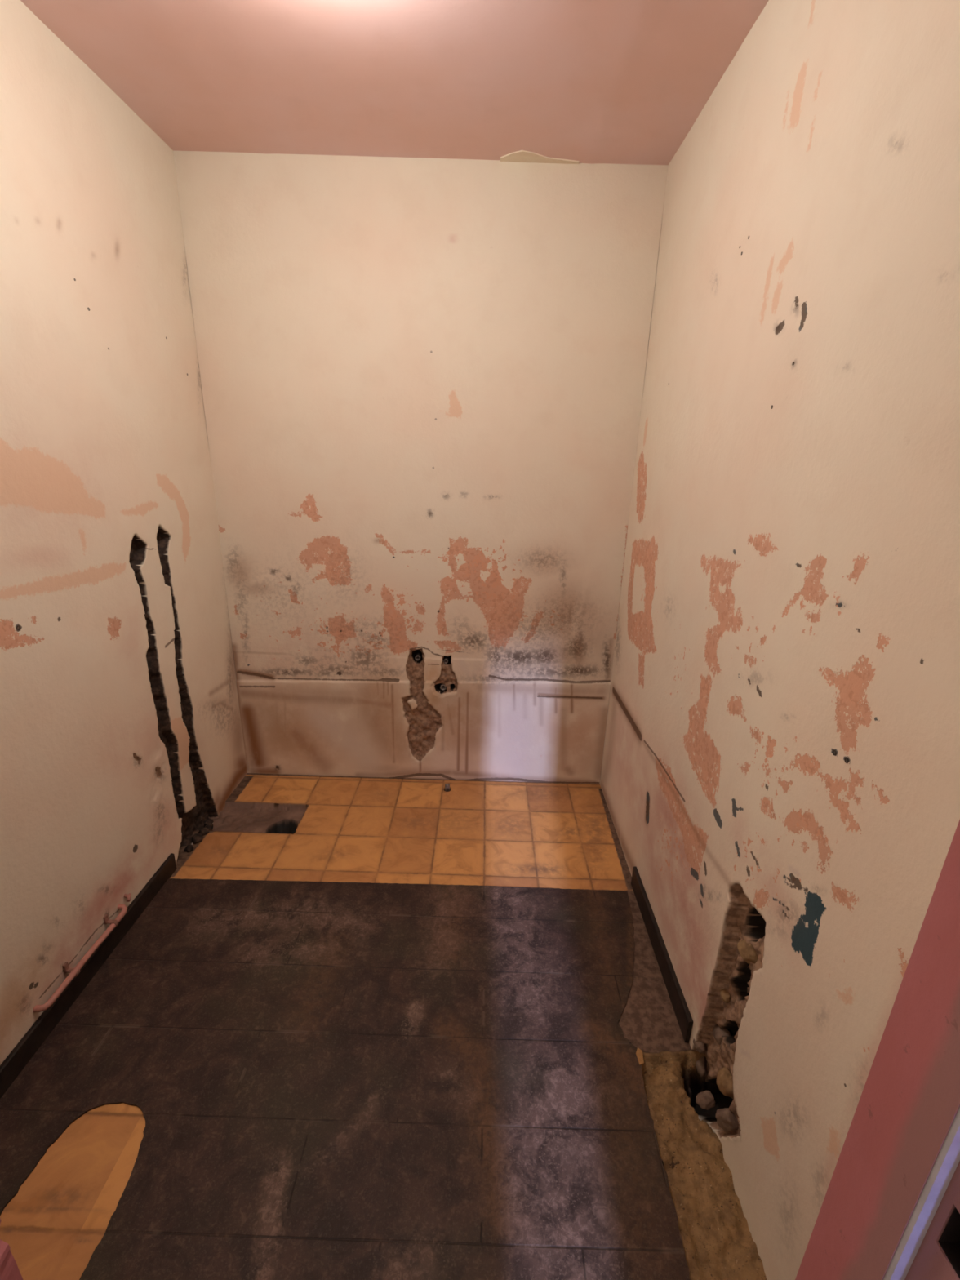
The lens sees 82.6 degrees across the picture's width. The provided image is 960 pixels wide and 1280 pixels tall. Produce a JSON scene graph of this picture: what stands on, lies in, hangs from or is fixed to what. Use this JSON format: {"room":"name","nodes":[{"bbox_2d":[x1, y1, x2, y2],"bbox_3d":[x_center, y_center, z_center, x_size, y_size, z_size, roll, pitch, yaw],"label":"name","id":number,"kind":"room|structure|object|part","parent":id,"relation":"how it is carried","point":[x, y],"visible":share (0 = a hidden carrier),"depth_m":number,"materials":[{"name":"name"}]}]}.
{"room":"damaged room","nodes":[
{"label":"damaged room","id":0,"kind":"room"},
{"bbox_2d":[0,0,247,1065],"bbox_3d":[-1.096,-0.163,1.243,0.049,2.455,2.056,2,18,0],"label":"wall","id":1,"kind":"structure","parent":0,"point":[121,731],"depth_m":1.50,"materials":[{"name":"beige paint"}]},
{"bbox_2d":[32,903,127,1012],"bbox_3d":[-1.097,0.864,1.518,0.043,0.040,0.342,2,18,0],"label":"pipe","id":2,"kind":"object","parent":1,"relation":"attached to","point":[73,972],"visible":1,"depth_m":1.48,"materials":[{"name":"pink metal"}]},
{"bbox_2d":[0,853,176,1098],"bbox_3d":[-1.106,0.991,1.357,0.011,0.067,1.270,2,18,0],"label":"baseboard","id":3,"kind":"structure","parent":1,"relation":"attached to","point":[20,1056],"depth_m":1.49,"materials":[{"name":"black paint"}]},
{"bbox_2d":[124,893,131,902],"bbox_3d":[-1.097,0.800,1.697,0.031,0.016,0.025,2,18,0],"label":"pipe stub","id":4,"kind":"object","parent":1,"relation":"attached to","point":[126,895],"visible":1,"depth_m":1.70,"materials":[{"name":"pink metal"}]},
{"bbox_2d":[0,773,766,1279],"bbox_3d":[-0.241,1.057,1.677,1.842,0.217,2.020,2,18,0],"label":"floor","id":5,"kind":"structure","parent":0,"point":[328,1080],"depth_m":1.34,"materials":[{"name":"tile"}]},
{"bbox_2d":[183,844,193,852],"bbox_3d":[-1.099,0.788,2.064,0.031,0.026,0.032,2,18,0],"label":"lump","id":6,"kind":"object","parent":5,"relation":"on","point":[188,848],"visible":1,"depth_m":2.05,"materials":[{"name":"grey stone"}]},
{"bbox_2d":[191,833,203,844],"bbox_3d":[-1.095,0.768,2.115,0.041,0.031,0.050,2,18,0],"label":"lump","id":7,"kind":"object","parent":5,"relation":"on","point":[197,837],"visible":1,"depth_m":2.10,"materials":[{"name":"grey stone"}]},
{"bbox_2d":[198,826,208,835],"bbox_3d":[-1.093,0.759,2.157,0.038,0.029,0.037,17,23,38],"label":"lump","id":8,"kind":"object","parent":5,"relation":"on","point":[203,831],"visible":0.85,"depth_m":2.15,"materials":[{"name":"grey stone"}]},
{"bbox_2d":[204,818,213,826],"bbox_3d":[-1.101,0.740,2.219,0.035,0.028,0.035,-6,20,-22],"label":"lump","id":9,"kind":"object","parent":5,"relation":"on","point":[207,821],"visible":0.83,"depth_m":2.21,"materials":[{"name":"grey stone"}]},
{"bbox_2d":[204,823,213,829],"bbox_3d":[-1.088,0.751,2.193,0.030,0.025,0.035,2,18,0],"label":"lump","id":10,"kind":"object","parent":5,"relation":"on","point":[210,826],"visible":0.85,"depth_m":2.19,"materials":[{"name":"grey stone"}]},
{"bbox_2d":[444,783,449,791],"bbox_3d":[-0.147,0.709,2.496,0.022,0.106,0.059,-2,19,-12],"label":"pipe stub","id":11,"kind":"object","parent":5,"relation":"in","point":[446,785],"visible":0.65,"depth_m":2.49,"materials":[{"name":"grey metal"}]},
{"bbox_2d":[635,1047,644,1070],"bbox_3d":[0.406,1.068,1.391,0.017,0.026,0.042,2,18,0],"label":"fragment","id":12,"kind":"object","parent":5,"relation":"on","point":[639,1052],"visible":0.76,"depth_m":1.38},
{"bbox_2d":[695,1056,707,1076],"bbox_3d":[0.575,1.101,1.415,0.037,0.057,0.057,2,18,0],"label":"lump","id":13,"kind":"object","parent":5,"relation":"on","point":[701,1064],"visible":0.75,"depth_m":1.40,"materials":[{"name":"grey stone"}]},
{"bbox_2d":[695,1090,715,1110],"bbox_3d":[0.542,1.111,1.318,0.042,0.030,0.037,-2,18,-10],"label":"lump","id":14,"kind":"object","parent":5,"relation":"on","point":[705,1100],"visible":1,"depth_m":1.31,"materials":[{"name":"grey stone"}]},
{"bbox_2d":[20,0,768,164],"bbox_3d":[-0.212,-1.296,0.862,1.679,0.005,2.060,2,18,0],"label":"ceiling","id":15,"kind":"structure","parent":0,"point":[613,82],"depth_m":1.41,"materials":[{"name":"pink paint"}]},
{"bbox_2d":[173,151,667,784],"bbox_3d":[-0.233,-0.484,2.245,1.659,2.423,0.095,2,18,0],"label":"wall","id":16,"kind":"structure","parent":0,"point":[323,288],"depth_m":2.11,"materials":[{"name":"beige paint"}]},
{"bbox_2d":[414,652,421,660],"bbox_3d":[-0.275,0.072,2.435,0.024,0.024,0.050,2,18,0],"label":"pipe stub","id":17,"kind":"object","parent":16,"relation":"in","point":[418,655],"visible":1,"depth_m":2.42,"materials":[{"name":"grey metal"}]},
{"bbox_2d":[440,683,446,690],"bbox_3d":[-0.165,0.206,2.469,0.026,0.026,0.050,2,18,0],"label":"pipe stub","id":18,"kind":"object","parent":16,"relation":"in","point":[442,686],"visible":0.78,"depth_m":2.45,"materials":[{"name":"grey metal"}]},
{"bbox_2d":[443,656,448,663],"bbox_3d":[-0.150,0.087,2.428,0.020,0.020,0.050,2,18,0],"label":"pipe stub","id":19,"kind":"object","parent":16,"relation":"attached to","point":[446,658],"visible":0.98,"depth_m":2.42,"materials":[{"name":"grey metal"}]},
{"bbox_2d":[500,150,579,164],"bbox_3d":[0.199,-1.592,1.799,0.262,0.006,0.072,2,18,0],"label":"trim","id":20,"kind":"structure","parent":16,"relation":"attached to","point":[522,156],"depth_m":1.81,"materials":[{"name":"beige paint"}]},
{"bbox_2d":[600,0,959,1279],"bbox_3d":[0.647,-0.044,1.259,0.139,2.593,2.056,2,18,0],"label":"wall","id":21,"kind":"structure","parent":0,"point":[790,592],"depth_m":0.99,"materials":[{"name":"beige paint"}]},
{"bbox_2d":[631,866,693,1042],"bbox_3d":[0.546,0.929,1.685,0.011,0.075,0.565,2,18,0],"label":"baseboard","id":22,"kind":"structure","parent":21,"relation":"attached to","point":[682,1011],"depth_m":1.61,"materials":[{"name":"black paint"}]},
{"bbox_2d":[693,1039,705,1053],"bbox_3d":[0.557,1.028,1.391,0.026,0.028,0.039,2,18,0],"label":"lump","id":23,"kind":"object","parent":21,"relation":"on","point":[700,1046],"visible":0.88,"depth_m":1.38,"materials":[{"name":"grey stone"}]},
{"bbox_2d":[713,1024,730,1044],"bbox_3d":[0.593,0.967,1.339,0.039,0.037,0.044,2,18,0],"label":"lump","id":24,"kind":"object","parent":21,"relation":"attached to","point":[718,1032],"visible":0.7,"depth_m":1.33,"materials":[{"name":"grey stone"}]},
{"bbox_2d":[720,989,729,1003],"bbox_3d":[0.587,0.850,1.309,0.023,0.022,0.035,2,18,0],"label":"lump","id":25,"kind":"object","parent":21,"relation":"attached to","point":[725,995],"visible":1,"depth_m":1.30,"materials":[{"name":"stone"}]},
{"bbox_2d":[716,1066,733,1097],"bbox_3d":[0.581,1.038,1.282,0.046,0.054,0.052,2,18,0],"label":"lump","id":26,"kind":"object","parent":21,"relation":"attached to","point":[724,1080],"visible":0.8,"depth_m":1.27,"materials":[{"name":"stone"}]},
{"bbox_2d":[715,1107,738,1131],"bbox_3d":[0.568,1.093,1.246,0.048,0.044,0.047,-10,21,-31],"label":"lump","id":27,"kind":"object","parent":21,"relation":"on","point":[727,1121],"visible":0.96,"depth_m":1.24,"materials":[{"name":"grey stone"}]},
{"bbox_2d":[737,939,757,964],"bbox_3d":[0.603,0.689,1.213,0.053,0.043,0.067,2,18,0],"label":"lump","id":28,"kind":"object","parent":21,"relation":"attached to","point":[746,950],"visible":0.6,"depth_m":1.20,"materials":[{"name":"stone"}]},
{"bbox_3d":[-0.261,0.221,0.355,1.699,2.603,0.130,2,18,0],"label":"wall","id":29,"kind":"structure","parent":0,"visible":0},
{"bbox_2d":[0,819,959,1279],"bbox_3d":[-0.066,0.372,0.399,0.903,2.260,0.144,2,18,0],"label":"door frame","id":30,"kind":"structure","parent":29,"relation":"in","point":[890,1210],"depth_m":0.43,"materials":[{"name":"pink paint"}]},
{"bbox_3d":[-0.486,0.288,0.377,0.058,2.070,0.144,2,18,0],"label":"post","id":31,"kind":"part","parent":30,"relation":"part of","materials":[{"name":"pink paint"}]},
{"bbox_3d":[0.359,0.395,0.401,0.052,2.240,0.144,2,18,0],"label":"post","id":32,"kind":"part","parent":30,"relation":"part of","materials":[{"name":"pink paint"}]}
]}

